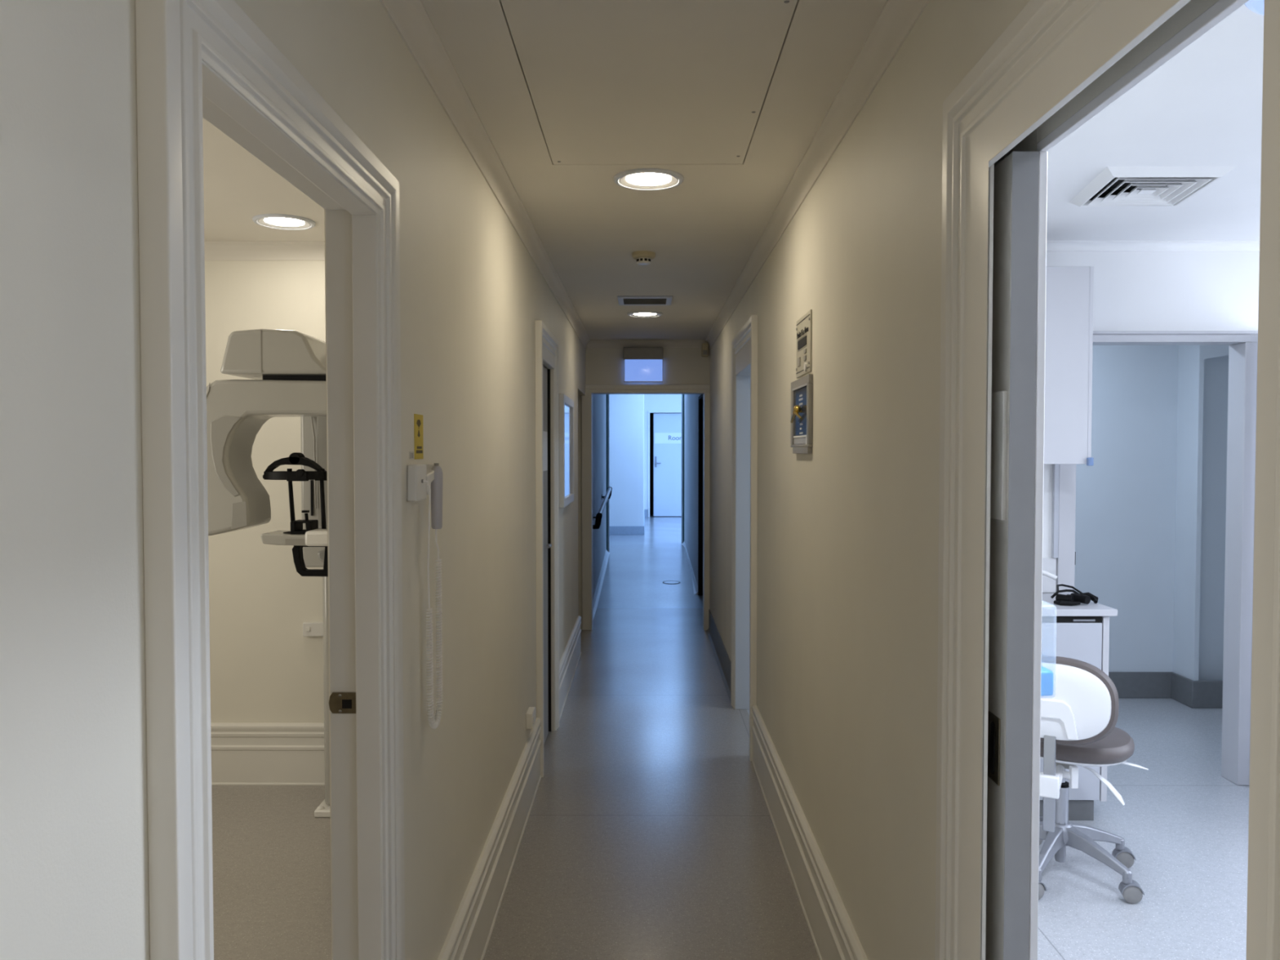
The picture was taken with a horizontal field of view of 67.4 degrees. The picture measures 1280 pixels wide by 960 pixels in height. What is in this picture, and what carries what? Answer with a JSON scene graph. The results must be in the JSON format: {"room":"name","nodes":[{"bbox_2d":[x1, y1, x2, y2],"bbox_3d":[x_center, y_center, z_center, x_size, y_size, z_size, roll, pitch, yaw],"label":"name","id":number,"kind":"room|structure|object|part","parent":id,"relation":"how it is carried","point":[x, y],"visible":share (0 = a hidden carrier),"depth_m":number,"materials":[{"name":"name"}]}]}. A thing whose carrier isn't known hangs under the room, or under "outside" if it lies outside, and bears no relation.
{"room":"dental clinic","nodes":[
{"label":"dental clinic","id":0,"kind":"room"},
{"bbox_2d":[0,0,606,959],"bbox_3d":[-0.538,-0.107,5.803,0.115,2.950,14.400,0,2,0],"label":"wall","id":1,"kind":"structure","parent":0,"point":[74,852],"depth_m":0.96,"materials":[{"name":"beige paint"}]},
{"bbox_2d":[134,0,404,959],"bbox_3d":[-0.533,0.461,1.458,0.116,2.072,0.924,0,2,0],"label":"door frame","id":2,"kind":"structure","parent":1,"relation":"attached to","point":[173,37],"depth_m":1.24,"materials":[{"name":"paint"}]},
{"bbox_3d":[-0.562,0.421,1.815,0.052,0.040,0.004,0,2,0],"label":"strike plate","id":3,"kind":"part","parent":2,"relation":"part of","materials":[{"name":"brown metal"}]},
{"bbox_2d":[408,451,413,458],"bbox_3d":[-0.502,-0.054,2.110,0.001,0.016,0.035,0,2,0],"label":"label","id":4,"kind":"object","parent":1,"relation":"attached to","point":[411,453],"visible":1,"depth_m":2.11,"materials":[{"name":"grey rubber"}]},
{"bbox_2d":[413,413,423,459],"bbox_3d":[-0.501,-0.098,2.176,0.002,0.101,0.080,0,2,0],"label":"warning sticker","id":5,"kind":"object","parent":1,"relation":"attached to","point":[418,419],"visible":1,"depth_m":2.17,"materials":[{"name":"yellow"}]},
{"bbox_2d":[407,462,443,728],"bbox_3d":[-0.481,0.270,2.178,0.042,0.616,0.203,0,2,0],"label":"switch","id":6,"kind":"object","parent":1,"relation":"attached to","point":[423,480],"visible":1,"depth_m":2.20,"materials":[{"name":"white plastic"}]},
{"bbox_3d":[-0.476,0.382,2.224,0.015,0.390,0.117,0,2,0],"label":"coiled cord","id":7,"kind":"part","parent":6,"relation":"part of","materials":[{"name":"white plastic"}]},
{"bbox_2d":[437,615,581,959],"bbox_3d":[-0.485,1.309,2.993,0.024,0.285,8.700,0,2,0],"label":"baseboard","id":8,"kind":"structure","parent":1,"relation":"attached to","point":[468,935],"depth_m":3.31,"materials":[{"name":"paint"}]},
{"bbox_2d":[525,706,535,729],"bbox_3d":[-0.473,1.037,4.180,0.034,0.070,0.110,0,2,0],"label":"wall outlet","id":9,"kind":"object","parent":1,"relation":"attached to","point":[531,713],"visible":1,"depth_m":4.13,"materials":[{"name":"white plastic"}]},
{"bbox_2d":[535,320,559,777],"bbox_3d":[-0.477,0.318,4.933,0.047,2.152,0.852,0,2,0],"label":"door frame","id":10,"kind":"structure","parent":1,"relation":"attached to","point":[546,344],"depth_m":4.87,"materials":[{"name":"paint"}]},
{"bbox_2d":[542,365,551,745],"bbox_3d":[-0.504,0.398,4.894,0.064,1.970,0.575,0,2,0],"label":"door","id":11,"kind":"structure","parent":1,"relation":"in","point":[546,545],"depth_m":5.07,"materials":[{"name":"grey laminate"}]},
{"bbox_3d":[-0.497,-0.149,4.931,0.005,0.205,0.380,0,2,0],"label":"sign plate","id":12,"kind":"part","parent":11,"relation":"part of","materials":[{"name":"white paper"}]},
{"bbox_2d":[546,368,551,731],"bbox_3d":[-0.529,0.389,5.261,0.080,1.990,0.016,0,2,0],"label":"seal","id":13,"kind":"object","parent":1,"relation":"attached to","point":[548,370],"visible":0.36,"depth_m":5.26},
{"bbox_2d":[559,393,573,507],"bbox_3d":[-0.465,-0.186,6.120,0.028,0.680,0.800,0,2,0],"label":"framed print","id":14,"kind":"object","parent":1,"relation":"attached to","point":[566,403],"visible":1,"depth_m":6.04,"materials":[{"name":"white paper"}]},
{"bbox_2d":[592,550,609,620],"bbox_3d":[-0.442,1.124,10.691,0.050,0.240,4.500,0,2,0],"label":"baseboard","id":15,"kind":"structure","parent":1,"relation":"attached to","point":[596,597],"depth_m":10.62,"materials":[{"name":"plastic"}]},
{"bbox_2d":[592,486,612,528],"bbox_3d":[-0.412,0.278,10.591,0.116,0.307,2.883,0,2,0],"label":"handrail","id":16,"kind":"object","parent":1,"relation":"attached to","point":[598,517],"visible":0.93,"depth_m":9.58,"materials":[{"name":"grey metal"}]},
{"bbox_3d":[-0.382,0.227,10.589,0.044,0.194,2.652,0,2,0],"label":"rail","id":17,"kind":"part","parent":16,"relation":"part of","materials":[{"name":"silver metal"}]},
{"bbox_2d":[606,394,608,551],"bbox_3d":[-0.443,-0.318,12.939,0.020,2.950,0.080,0,2,0],"label":"edging","id":18,"kind":"object","parent":1,"relation":"attached to","point":[606,394],"visible":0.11,"depth_m":12.91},
{"bbox_2d":[379,0,929,349],"bbox_3d":[0.038,-1.012,3.396,1.065,0.078,9.650,0,2,0],"label":"crown molding","id":19,"kind":"structure","parent":1,"relation":"attached to","point":[896,20],"depth_m":2.73,"materials":[{"name":"paint"}]},
{"bbox_2d":[608,394,644,526],"bbox_3d":[-1.413,-0.554,17.515,2.966,2.750,4.170,0,2,0],"label":"wall","id":20,"kind":"structure","parent":0,"point":[626,411],"depth_m":15.43,"materials":[{"name":"paint"}]},
{"bbox_2d":[609,509,648,534],"bbox_3d":[-1.374,0.741,17.546,3.045,0.160,4.185,0,2,0],"label":"baseboard","id":21,"kind":"structure","parent":20,"relation":"attached to","point":[614,530],"depth_m":15.45,"materials":[{"name":"blue plastic"}]},
{"bbox_2d":[577,347,710,630],"bbox_3d":[-0.151,-0.207,8.324,2.800,3.000,0.150,0,2,0],"label":"wall","id":22,"kind":"structure","parent":0,"point":[603,366],"depth_m":8.23,"materials":[{"name":"beige paint"}]},
{"bbox_2d":[623,346,662,382],"bbox_3d":[0.028,-0.981,8.182,0.338,0.294,0.085,0,2,0],"label":"transom window","id":23,"kind":"structure","parent":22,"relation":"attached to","point":[642,364],"depth_m":8.16,"materials":[{"name":"glass"}]},
{"bbox_3d":[0.031,-0.933,8.178,0.320,0.184,0.026,0,2,0],"label":"lit panel","id":24,"kind":"part","parent":23,"relation":"part of","materials":[{"name":"blue glass"}]},
{"bbox_3d":[0.031,-0.929,8.178,0.330,0.191,0.029,0,2,0],"label":"edge frame","id":25,"kind":"part","parent":23,"relation":"part of","materials":[{"name":"white plastic"}]},
{"bbox_2d":[581,384,710,630],"bbox_3d":[0.050,0.236,8.319,1.099,2.115,0.183,0,2,0],"label":"door frame","id":26,"kind":"structure","parent":22,"relation":"attached to","point":[590,389],"depth_m":8.23,"materials":[{"name":"paint"}]},
{"bbox_2d":[596,514,702,608],"bbox_3d":[0.589,1.025,15.034,7.000,0.260,11.200,0,2,0],"label":"floor","id":27,"kind":"structure","parent":0,"point":[634,577],"depth_m":11.52,"materials":[{"name":"plastic"}]},
{"bbox_2d":[662,580,679,584],"bbox_3d":[0.354,1.150,10.787,0.200,0.013,0.200,0,2,0],"label":"floor drain","id":28,"kind":"object","parent":27,"relation":"on","point":[670,582],"depth_m":10.78,"materials":[{"name":"silver metal"}]},
{"bbox_3d":[0.354,1.150,10.787,0.170,0.011,0.170,0,2,0],"label":"plate","id":29,"kind":"part","parent":28,"relation":"part of","materials":[{"name":"plastic"}]},
{"bbox_2d":[649,413,653,514],"bbox_3d":[0.636,-0.405,20.093,1.105,2.300,0.700,0,2,0],"label":"door frame","id":30,"kind":"structure","parent":0,"point":[651,415],"depth_m":20.40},
{"bbox_2d":[644,394,681,510],"bbox_3d":[2.099,-0.617,19.653,4.034,2.750,0.150,0,2,0],"label":"wall","id":31,"kind":"structure","parent":0,"point":[651,402],"depth_m":19.56,"materials":[{"name":"paint"}]},
{"bbox_2d":[648,410,681,517],"bbox_3d":[0.634,-0.325,19.656,0.935,2.165,0.180,0,2,0],"label":"door frame","id":32,"kind":"structure","parent":31,"relation":"attached to","point":[649,411],"depth_m":19.55,"materials":[{"name":"paint"}]},
{"bbox_2d":[653,413,681,516],"bbox_3d":[0.669,-0.309,19.641,0.786,2.110,0.110,0,2,0],"label":"door","id":33,"kind":"structure","parent":31,"relation":"in","point":[667,502],"depth_m":19.66,"materials":[{"name":"paint"}]},
{"bbox_3d":[0.671,-0.857,19.637,0.750,0.220,0.007,0,2,0],"label":"sign plate","id":34,"kind":"part","parent":33,"relation":"part of","materials":[{"name":"white plastic"}]},
{"bbox_2d":[211,608,1248,959],"bbox_3d":[0.399,1.451,4.042,7.350,0.060,10.800,0,2,0],"label":"floor","id":35,"kind":"structure","parent":0,"point":[650,833],"depth_m":3.74,"materials":[{"name":"grey laminate"}]},
{"bbox_2d":[206,328,330,817],"bbox_3d":[-1.181,0.431,3.926,0.968,1.985,0.852,0,2,0],"label":"machine","id":36,"kind":"object","parent":35,"relation":"on","point":[286,368],"visible":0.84,"depth_m":3.51,"materials":[{"name":"white plastic"}]},
{"bbox_3d":[-1.510,-0.087,3.507,0.116,0.295,0.006,0,2,0],"label":"panel","id":37,"kind":"part","parent":36,"relation":"part of","materials":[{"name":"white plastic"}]},
{"bbox_3d":[-1.340,-0.084,3.622,0.653,0.575,0.230,0,2,0],"label":"rotating arm","id":38,"kind":"part","parent":36,"relation":"part of","materials":[{"name":"plastic"}]},
{"bbox_3d":[-1.304,0.217,3.606,0.180,0.045,0.160,0,2,0],"label":"chin rest arm","id":39,"kind":"part","parent":36,"relation":"part of","materials":[{"name":"plastic"}]},
{"bbox_3d":[-1.310,0.084,3.612,0.029,0.222,0.017,0,2,0],"label":"support post","id":40,"kind":"part","parent":36,"relation":"part of","materials":[{"name":"black plastic"}]},
{"bbox_3d":[-1.288,-0.080,3.602,0.046,0.046,0.050,0,2,0],"label":"strap knob","id":41,"kind":"part","parent":36,"relation":"part of","materials":[{"name":"black plastic"}]},
{"bbox_2d":[283,520,318,533],"bbox_3d":[-1.264,0.180,3.610,0.139,0.056,0.090,0,2,0],"label":"chin rest","id":42,"kind":"object","parent":36,"relation":"on","point":[296,526],"depth_m":3.58,"materials":[{"name":"black plastic"}]},
{"bbox_3d":[-1.159,0.300,3.617,0.292,0.125,0.040,0,2,0],"label":"grip handle","id":43,"kind":"part","parent":36,"relation":"part of","materials":[{"name":"black plastic"}]},
{"bbox_3d":[-1.164,-0.055,4.029,0.375,0.508,0.019,0,2,0],"label":"panel","id":44,"kind":"part","parent":36,"relation":"part of","materials":[{"name":"grey plastic"}]},
{"bbox_3d":[-1.035,1.401,4.207,0.680,0.030,0.345,0,2,0],"label":"plate","id":45,"kind":"part","parent":36,"relation":"part of","materials":[{"name":"white plastic"}]},
{"bbox_3d":[-1.193,0.084,3.611,0.024,0.222,0.017,0,2,0],"label":"support post","id":46,"kind":"part","parent":36,"relation":"part of","materials":[{"name":"black plastic"}]},
{"bbox_2d":[1039,616,1109,820],"bbox_3d":[1.302,0.987,4.204,1.282,0.858,0.438,0,2,0],"label":"base cabinet","id":47,"kind":"object","parent":35,"relation":"on","point":[1083,638],"visible":0.22,"depth_m":3.98,"materials":[{"name":"grey laminate"}]},
{"bbox_2d":[1041,593,1117,616],"bbox_3d":[1.314,0.540,4.183,1.307,0.028,0.455,0,2,0],"label":"countertop","id":48,"kind":"structure","parent":47,"relation":"on","point":[1049,608],"depth_m":3.96,"materials":[{"name":"white laminate"}]},
{"bbox_2d":[1042,570,1057,580],"bbox_3d":[1.725,0.457,4.271,0.248,0.134,0.044,1,2,39],"label":"tap","id":49,"kind":"object","parent":48,"relation":"on","point":[1046,573],"visible":0.08,"depth_m":4.21,"materials":[{"name":"silver metal"}]},
{"bbox_2d":[1050,583,1097,605],"bbox_3d":[1.862,0.492,4.160,0.200,0.069,0.259,0,2,0],"label":"glasses","id":50,"kind":"object","parent":48,"relation":"on","point":[1076,598],"visible":1,"depth_m":4.08,"materials":[{"name":"black plastic"}]},
{"bbox_3d":[1.839,0.493,4.134,0.148,0.047,0.017,0,2,-4],"label":"frame","id":51,"kind":"part","parent":50,"relation":"part of","materials":[{"name":"black plastic"}]},
{"bbox_3d":[1.803,0.520,4.056,0.105,0.021,0.042,1,2,29],"label":"cord","id":52,"kind":"part","parent":50,"relation":"part of","materials":[{"name":"black plastic"}]},
{"bbox_3d":[1.837,0.581,3.972,0.090,0.008,0.004,0,2,0],"label":"finger pull","id":53,"kind":"part","parent":47,"relation":"part of","materials":[{"name":"metal"}]},
{"bbox_3d":[1.930,0.945,4.199,0.025,0.773,0.438,0,2,0],"label":"panel","id":54,"kind":"part","parent":47,"relation":"part of","materials":[{"name":"white laminate"}]},
{"bbox_2d":[1038,654,1148,903],"bbox_3d":[1.512,1.016,3.482,0.582,0.838,0.564,1,2,30],"label":"stool","id":55,"kind":"object","parent":35,"relation":"on","point":[1078,721],"visible":0.62,"depth_m":3.27,"materials":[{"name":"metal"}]},
{"bbox_2d":[1038,880,1046,891],"bbox_3d":[1.355,1.392,3.305,0.072,0.036,0.046,0,2,-16],"label":"hood","id":56,"kind":"object","parent":55,"relation":"attached to","point":[1042,886],"depth_m":3.29,"materials":[{"name":"plastic"}]},
{"bbox_3d":[1.395,1.312,3.558,0.240,0.122,0.058,1,2,22],"label":"arm","id":57,"kind":"part","parent":55,"relation":"part of","materials":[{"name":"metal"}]},
{"bbox_3d":[1.436,1.317,3.387,0.058,0.122,0.240,1,2,40],"label":"arm","id":58,"kind":"part","parent":55,"relation":"part of","materials":[{"name":"metal"}]},
{"bbox_3d":[1.506,1.040,3.382,0.031,0.076,0.077,-1,2,-36],"label":"clamp knob","id":59,"kind":"part","parent":55,"relation":"part of","materials":[{"name":"plastic"}]},
{"bbox_2d":[1040,654,1119,745],"bbox_3d":[1.409,0.753,3.291,0.416,0.300,0.050,1,2,27],"label":"backrest","id":60,"kind":"object","parent":55,"relation":"on","point":[1082,708],"depth_m":3.22,"materials":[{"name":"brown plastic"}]},
{"bbox_3d":[1.584,0.948,3.520,0.424,0.065,0.424,0,2,0],"label":"seat","id":61,"kind":"part","parent":55,"relation":"part of","materials":[{"name":"grey leather"}]},
{"bbox_3d":[1.679,1.313,3.537,0.240,0.122,0.058,0,2,-14],"label":"arm","id":62,"kind":"part","parent":55,"relation":"part of","materials":[{"name":"metal"}]},
{"bbox_3d":[1.612,1.318,3.374,0.058,0.122,0.240,-1,2,-32],"label":"arm","id":63,"kind":"part","parent":55,"relation":"part of","materials":[{"name":"metal"}]},
{"bbox_3d":[1.623,1.074,3.401,0.173,0.122,0.037,1,2,38],"label":"seat lever","id":64,"kind":"part","parent":55,"relation":"part of","materials":[{"name":"white plastic"}]},
{"bbox_2d":[1111,846,1136,860],"bbox_3d":[1.795,1.384,3.560,0.072,0.036,0.046,0,2,14],"label":"hood","id":65,"kind":"object","parent":55,"relation":"attached to","point":[1121,853],"depth_m":3.54,"materials":[{"name":"plastic"}]},
{"bbox_2d":[1118,880,1144,894],"bbox_3d":[1.681,1.392,3.283,0.072,0.036,0.046,0,2,14],"label":"hood","id":66,"kind":"object","parent":55,"relation":"attached to","point":[1126,886],"depth_m":3.27,"materials":[{"name":"plastic"}]},
{"bbox_3d":[1.700,1.023,3.460,0.242,0.028,0.023,0,2,13],"label":"tilt lever","id":67,"kind":"part","parent":55,"relation":"part of","materials":[{"name":"silver metal"}]},
{"bbox_2d":[204,251,1259,722],"bbox_3d":[0.401,0.163,4.465,7.350,2.490,0.120,0,2,0],"label":"wall","id":68,"kind":"structure","parent":0,"point":[263,668],"depth_m":4.40,"materials":[{"name":"beige paint"}]},
{"bbox_2d":[204,240,324,260],"bbox_3d":[-1.875,-1.041,4.361,2.598,0.078,0.042,0,2,0],"label":"crown molding","id":69,"kind":"structure","parent":68,"relation":"attached to","point":[272,250],"depth_m":4.37,"materials":[{"name":"paint"}]},
{"bbox_2d":[210,722,324,785],"bbox_3d":[-1.875,1.267,4.439,2.598,0.285,0.024,0,2,0],"label":"baseboard","id":70,"kind":"structure","parent":68,"relation":"attached to","point":[243,753],"depth_m":4.43,"materials":[{"name":"paint"}]},
{"bbox_2d":[302,622,323,636],"bbox_3d":[-1.492,0.687,4.417,0.115,0.065,0.029,0,2,0],"label":"wall outlet","id":71,"kind":"object","parent":68,"relation":"attached to","point":[309,628],"visible":0.77,"depth_m":4.41,"materials":[{"name":"white plastic"}]},
{"bbox_2d":[305,626,310,631],"bbox_3d":[-1.524,0.685,4.405,0.020,0.020,0.005,0,2,0],"label":"switch","id":72,"kind":"object","parent":71,"relation":"attached to","point":[307,628],"depth_m":4.40,"materials":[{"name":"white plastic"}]},
{"bbox_2d":[1042,558,1056,592],"bbox_3d":[1.291,0.438,4.421,1.241,0.158,0.012,0,2,0],"label":"backsplash","id":73,"kind":"structure","parent":68,"relation":"attached to","point":[1049,565],"depth_m":4.41,"materials":[{"name":"white tile"}]},
{"bbox_2d":[1051,464,1059,558],"bbox_3d":[1.905,0.140,4.403,0.022,0.435,0.024,0,2,0],"label":"duct","id":74,"kind":"object","parent":68,"relation":"attached to","point":[1055,468],"visible":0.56,"depth_m":4.39,"materials":[{"name":"white plastic"}]},
{"bbox_2d":[1044,266,1093,466],"bbox_3d":[1.286,-0.484,4.215,1.250,0.838,0.370,0,2,0],"label":"upper cabinet","id":75,"kind":"object","parent":68,"relation":"attached to","point":[1068,343],"visible":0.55,"depth_m":4.04,"materials":[{"name":"white laminate"}]},
{"bbox_3d":[1.901,-0.488,4.222,0.016,0.831,0.348,0,2,0],"label":"panel","id":76,"kind":"part","parent":75,"relation":"part of","materials":[{"name":"white laminate"}]},
{"bbox_2d":[1046,240,1259,251],"bbox_3d":[2.343,-1.060,4.351,3.366,0.039,0.050,0,2,0],"label":"crown molding","id":77,"kind":"structure","parent":68,"relation":"attached to","point":[1051,246],"depth_m":4.36,"materials":[{"name":"white paint"}]},
{"bbox_2d":[1056,330,1257,785],"bbox_3d":[2.464,0.364,4.462,1.091,2.088,0.134,0,2,0],"label":"door frame","id":78,"kind":"structure","parent":68,"relation":"attached to","point":[1242,348],"depth_m":4.41,"materials":[{"name":"white laminate"}]},
{"bbox_2d":[1248,334,1257,783],"bbox_3d":[2.789,0.382,4.019,0.086,2.062,0.725,0,2,0],"label":"door","id":79,"kind":"structure","parent":68,"relation":"in","point":[1257,335],"depth_m":4.38,"materials":[{"name":"paint"}]},
{"bbox_2d":[202,0,1263,340],"bbox_3d":[0.396,-1.072,3.442,7.350,0.040,9.750,0,2,0],"label":"ceiling","id":80,"kind":"structure","parent":0,"point":[703,231],"depth_m":3.29,"materials":[{"name":"paint"}]},
{"bbox_2d":[252,213,315,230],"bbox_3d":[-1.466,-1.062,3.959,0.244,0.011,0.244,0,2,0],"label":"recessed light","id":81,"kind":"object","parent":80,"relation":"in","point":[277,221],"visible":1,"depth_m":3.95,"materials":[{"name":"paint"}]},
{"bbox_2d":[631,250,655,265],"bbox_3d":[0.017,-1.061,4.601,0.112,0.052,0.112,0,2,0],"label":"smoke detector","id":82,"kind":"object","parent":80,"relation":"attached to","point":[642,257],"visible":1,"depth_m":4.57,"materials":[{"name":"beige plastic"}]},
{"bbox_2d":[617,295,672,305],"bbox_3d":[0.031,-1.123,6.012,0.336,0.012,0.315,0,2,0],"label":"ceiling vent","id":83,"kind":"object","parent":80,"relation":"in","point":[622,300],"visible":1,"depth_m":5.95,"materials":[{"name":"metal"}]},
{"bbox_2d":[626,311,662,317],"bbox_3d":[0.034,-1.141,6.614,0.244,0.011,0.244,0,2,0],"label":"recessed light","id":84,"kind":"object","parent":80,"relation":"in","point":[637,313],"visible":1,"depth_m":6.60,"materials":[{"name":"paint"}]},
{"bbox_2d":[613,168,683,191],"bbox_3d":[0.030,-1.044,3.341,0.244,0.011,0.244,0,2,0],"label":"recessed light","id":85,"kind":"object","parent":80,"relation":"in","point":[641,179],"visible":1,"depth_m":3.34,"materials":[{"name":"paint"}]},
{"bbox_2d":[500,0,797,164],"bbox_3d":[0.022,-1.048,2.463,0.666,0.051,1.466,0,2,0],"label":"ceiling hatch","id":86,"kind":"object","parent":80,"relation":"attached to","point":[609,82],"visible":0.99,"depth_m":2.41,"materials":[{"name":"paint"}]},
{"bbox_2d":[1069,166,1235,206],"bbox_3d":[1.810,-1.064,3.429,0.520,0.076,0.480,0,2,0],"label":"ceiling vent","id":87,"kind":"object","parent":80,"relation":"in","point":[1160,186],"visible":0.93,"depth_m":3.37,"materials":[{"name":"white metal"}]},
{"bbox_3d":[1.810,-1.036,3.430,0.061,0.016,0.056,0,2,0],"label":"plate","id":88,"kind":"part","parent":87,"relation":"part of","materials":[{"name":"white paint"}]},
{"bbox_2d":[1226,0,1264,26],"bbox_3d":[1.396,-0.985,1.848,0.510,0.041,0.510,0,2,0],"label":"round ceiling light","id":89,"kind":"object","parent":80,"relation":"attached to","point":[1251,13],"visible":0.48,"depth_m":2.03,"materials":[{"name":"white paint"}]},
{"bbox_2d":[684,0,1218,959],"bbox_3d":[0.642,-0.121,6.295,0.110,2.950,15.400,0,2,0],"label":"wall","id":90,"kind":"structure","parent":0,"point":[847,529],"depth_m":2.38,"materials":[{"name":"beige paint"}]},
{"bbox_2d":[681,394,683,543],"bbox_3d":[0.676,-0.351,14.037,0.135,2.950,0.090,0,2,0],"label":"edging","id":91,"kind":"object","parent":90,"relation":"attached to","point":[682,394],"visible":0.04,"depth_m":13.99,"materials":[{"name":"paint"}]},
{"bbox_2d":[682,394,684,542],"bbox_3d":[0.633,-0.348,13.932,0.020,2.950,0.080,0,2,0],"label":"edging","id":92,"kind":"object","parent":90,"relation":"attached to","point":[683,394],"visible":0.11,"depth_m":13.93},
{"bbox_2d":[680,542,697,594],"bbox_3d":[0.606,1.057,12.023,0.050,0.225,3.820,0,2,0],"label":"baseboard","id":93,"kind":"structure","parent":90,"relation":"attached to","point":[695,584],"depth_m":11.06,"materials":[{"name":"plastic"}]},
{"bbox_2d":[697,394,702,595],"bbox_3d":[0.665,0.203,9.536,0.113,2.110,1.080,0,2,0],"label":"door frame","id":94,"kind":"structure","parent":90,"relation":"attached to","point":[700,397],"depth_m":10.04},
{"bbox_2d":[701,343,708,356],"bbox_3d":[0.554,-1.107,8.178,0.054,0.108,0.079,0,2,0],"label":"sensor","id":95,"kind":"object","parent":90,"relation":"attached to","point":[704,347],"visible":1,"depth_m":8.14,"materials":[{"name":"beige plastic"}]},
{"bbox_2d":[706,608,731,702],"bbox_3d":[0.577,1.239,7.053,0.030,0.185,2.418,0,2,0],"label":"baseboard","id":96,"kind":"structure","parent":90,"relation":"attached to","point":[723,661],"depth_m":6.93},
{"bbox_2d":[730,315,757,761],"bbox_3d":[0.618,0.279,5.276,0.135,2.210,1.072,0,2,0],"label":"door frame","id":97,"kind":"structure","parent":90,"relation":"attached to","point":[744,344],"depth_m":5.69,"materials":[{"name":"paint"}]},
{"bbox_2d":[790,373,813,453],"bbox_3d":[0.552,-0.223,3.354,0.036,0.262,0.395,0,2,0],"label":"box","id":98,"kind":"object","parent":90,"relation":"attached to","point":[802,389],"visible":1,"depth_m":3.31,"materials":[{"name":"grey plastic"}]},
{"bbox_3d":[0.549,-0.226,3.367,0.030,0.046,0.212,0,2,0],"label":"tap lever","id":99,"kind":"part","parent":98,"relation":"part of","materials":[{"name":"gold metal"}]},
{"bbox_3d":[0.548,-0.247,3.351,0.027,0.029,0.065,0,2,0],"label":"tap knob","id":100,"kind":"part","parent":98,"relation":"part of","materials":[{"name":"gold metal"}]},
{"bbox_2d":[795,309,812,377],"bbox_3d":[0.564,-0.466,3.322,0.012,0.205,0.295,0,2,0],"label":"panel","id":101,"kind":"object","parent":90,"relation":"attached to","point":[804,325],"visible":1,"depth_m":3.29,"materials":[{"name":"beige plastic"}]},
{"bbox_2d":[751,704,867,959],"bbox_3d":[0.548,1.348,1.703,0.024,0.285,6.132,0,2,0],"label":"baseboard","id":102,"kind":"structure","parent":90,"relation":"attached to","point":[834,936],"depth_m":3.22,"materials":[{"name":"paint"}]},
{"bbox_2d":[985,151,1039,959],"bbox_3d":[0.606,0.472,1.976,0.049,2.004,0.872,0,2,0],"label":"door","id":103,"kind":"structure","parent":90,"relation":"in","point":[1015,182],"depth_m":1.54,"materials":[{"name":"beige paint"}]},
{"bbox_3d":[0.585,0.443,1.587,0.003,0.110,0.050,0,2,0],"label":"recessed pull","id":104,"kind":"part","parent":103,"relation":"part of","materials":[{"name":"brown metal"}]},
{"bbox_3d":[0.583,-0.041,1.595,0.008,0.207,0.122,0,2,0],"label":"sign plate","id":105,"kind":"part","parent":103,"relation":"part of","materials":[{"name":"silver metal"}]},
{"bbox_2d":[934,0,1279,959],"bbox_3d":[0.584,0.428,1.216,0.117,2.152,0.991,0,2,0],"label":"door frame","id":106,"kind":"structure","parent":90,"relation":"attached to","point":[1051,51],"depth_m":1.51,"materials":[{"name":"paint"}]},
{"bbox_2d":[1040,666,1053,696],"bbox_3d":[0.696,0.300,1.763,0.103,0.184,0.090,0,2,0],"label":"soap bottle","id":107,"kind":"object","parent":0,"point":[1046,675],"visible":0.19,"depth_m":1.72,"materials":[{"name":"blue plastic"}]},
{"bbox_2d":[1074,345,1178,671],"bbox_3d":[2.000,0.117,6.024,2.661,2.490,0.100,0,2,0],"label":"wall","id":108,"kind":"structure","parent":0,"point":[1125,517],"depth_m":5.97,"materials":[{"name":"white paint"}]},
{"bbox_2d":[1108,671,1222,708],"bbox_3d":[2.352,1.284,5.884,3.366,0.165,0.245,0,2,0],"label":"baseboard","id":109,"kind":"structure","parent":108,"relation":"attached to","point":[1193,694],"depth_m":5.99,"materials":[{"name":"grey plastic"}]},
{"bbox_2d":[1173,345,1229,680],"bbox_3d":[3.683,0.120,5.899,0.705,2.490,0.330,0,2,0],"label":"wall","id":110,"kind":"structure","parent":0,"point":[1202,370],"depth_m":5.84,"materials":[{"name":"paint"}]},
{"bbox_3d":[0.555,-0.383,13.441,6.950,2.850,1.100,0,2,0],"label":"wall","id":111,"kind":"structure","parent":0,"visible":0},
{"bbox_2d":[608,394,609,551],"bbox_3d":[-0.485,-0.322,13.044,0.135,2.950,0.090,0,2,0],"label":"edging","id":112,"kind":"object","parent":111,"relation":"attached to","point":[608,394],"visible":0.04,"depth_m":13.02,"materials":[{"name":"paint"}]}
]}

